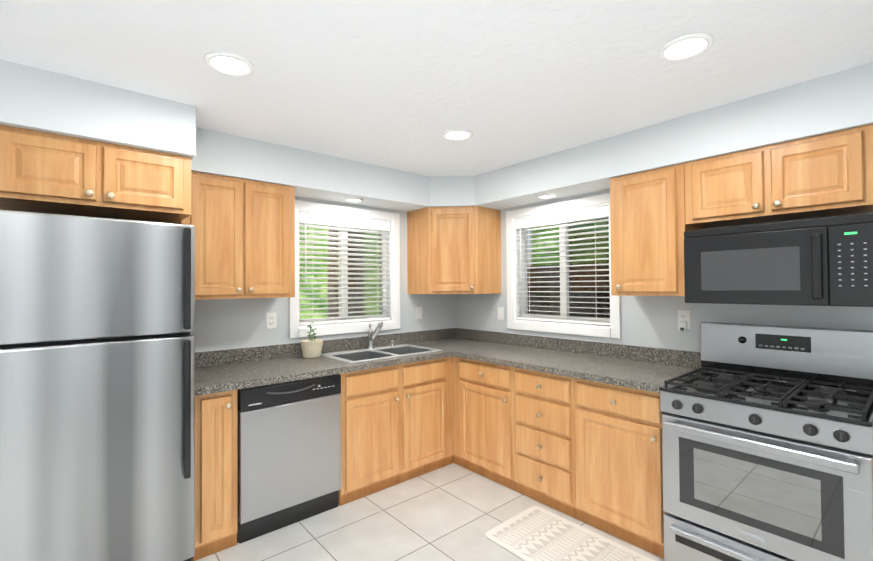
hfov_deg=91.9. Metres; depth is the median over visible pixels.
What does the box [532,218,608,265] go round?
backdrop
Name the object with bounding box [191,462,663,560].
floor
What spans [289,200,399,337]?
window
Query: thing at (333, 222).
window blind
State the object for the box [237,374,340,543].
dishwasher
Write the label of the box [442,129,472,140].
recessed light
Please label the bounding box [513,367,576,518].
drawers
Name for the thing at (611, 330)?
window
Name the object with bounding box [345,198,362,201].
recessed light
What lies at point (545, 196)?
recessed light
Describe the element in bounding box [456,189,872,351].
wall
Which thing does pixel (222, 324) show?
wall
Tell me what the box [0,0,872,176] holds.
ceiling
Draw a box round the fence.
[527,262,609,317]
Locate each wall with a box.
[190,197,455,351]
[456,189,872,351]
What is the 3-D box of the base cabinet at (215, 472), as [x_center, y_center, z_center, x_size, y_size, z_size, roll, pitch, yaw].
[-1.375,1.045,2.501,0.215,0.875,0.660,0,-1,-41]
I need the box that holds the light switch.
[498,307,503,319]
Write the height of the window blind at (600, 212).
0.878 m
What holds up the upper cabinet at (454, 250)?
attached to the wall at (222, 324)
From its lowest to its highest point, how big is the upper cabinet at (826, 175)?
0.350 m
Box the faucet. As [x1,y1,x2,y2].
[367,322,393,348]
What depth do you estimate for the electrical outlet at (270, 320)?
3.09 m
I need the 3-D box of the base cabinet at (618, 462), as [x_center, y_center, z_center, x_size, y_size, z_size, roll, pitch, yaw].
[1.236,1.026,2.575,0.660,0.875,0.527,0,-1,-41]
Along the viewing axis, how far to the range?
1.91 m
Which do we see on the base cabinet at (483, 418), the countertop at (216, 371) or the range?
the countertop at (216, 371)
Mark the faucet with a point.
(371, 335)
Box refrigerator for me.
[0,210,194,560]
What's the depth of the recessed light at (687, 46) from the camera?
1.68 m
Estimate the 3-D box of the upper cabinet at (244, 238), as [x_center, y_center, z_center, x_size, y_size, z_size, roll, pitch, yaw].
[-1.315,-0.264,2.781,0.678,0.760,0.355,0,-1,-41]
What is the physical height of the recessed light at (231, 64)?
0.010 m
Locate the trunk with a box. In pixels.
[328,226,364,316]
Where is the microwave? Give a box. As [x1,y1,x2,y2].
[684,214,872,306]
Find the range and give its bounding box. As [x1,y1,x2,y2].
[659,322,872,560]
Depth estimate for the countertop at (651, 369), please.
2.92 m
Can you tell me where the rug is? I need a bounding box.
[486,506,654,560]
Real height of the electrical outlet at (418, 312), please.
0.116 m
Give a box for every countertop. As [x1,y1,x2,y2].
[195,322,494,395]
[451,332,700,392]
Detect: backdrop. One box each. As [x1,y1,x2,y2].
[299,224,380,318]
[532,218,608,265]
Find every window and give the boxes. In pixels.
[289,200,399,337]
[506,193,620,338]
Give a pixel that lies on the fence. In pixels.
(537, 310)
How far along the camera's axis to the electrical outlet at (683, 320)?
2.67 m
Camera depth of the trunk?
6.62 m
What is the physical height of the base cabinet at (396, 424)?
0.875 m
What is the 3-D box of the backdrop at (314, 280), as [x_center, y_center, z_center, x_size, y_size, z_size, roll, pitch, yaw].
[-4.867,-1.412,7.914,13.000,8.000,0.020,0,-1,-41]
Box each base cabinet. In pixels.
[192,390,236,560]
[338,356,452,505]
[452,357,515,490]
[574,378,665,558]
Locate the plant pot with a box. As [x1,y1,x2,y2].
[301,322,322,358]
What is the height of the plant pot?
0.265 m
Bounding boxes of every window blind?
[299,212,389,325]
[516,205,609,324]
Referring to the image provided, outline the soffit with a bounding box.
[0,59,872,211]
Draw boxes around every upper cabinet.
[0,125,190,223]
[178,171,294,298]
[407,206,500,293]
[610,163,702,295]
[684,124,872,228]
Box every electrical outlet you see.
[266,313,275,328]
[416,307,421,318]
[678,310,690,331]
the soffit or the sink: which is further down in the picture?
the sink
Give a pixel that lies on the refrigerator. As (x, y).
(97, 393)
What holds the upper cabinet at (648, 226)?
attached to the wall at (649, 321)
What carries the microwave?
attached to the upper cabinet at (826, 175)
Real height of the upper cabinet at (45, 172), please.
0.305 m
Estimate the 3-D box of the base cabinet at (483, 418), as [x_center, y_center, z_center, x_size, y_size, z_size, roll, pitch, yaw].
[0.353,1.048,3.605,0.660,0.875,1.233,0,-1,-41]
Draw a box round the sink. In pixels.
[321,344,442,363]
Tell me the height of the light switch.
0.116 m
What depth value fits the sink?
3.37 m
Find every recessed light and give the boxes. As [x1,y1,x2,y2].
[204,51,254,75]
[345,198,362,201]
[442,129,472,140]
[537,194,556,198]
[658,33,713,60]
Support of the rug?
on the floor

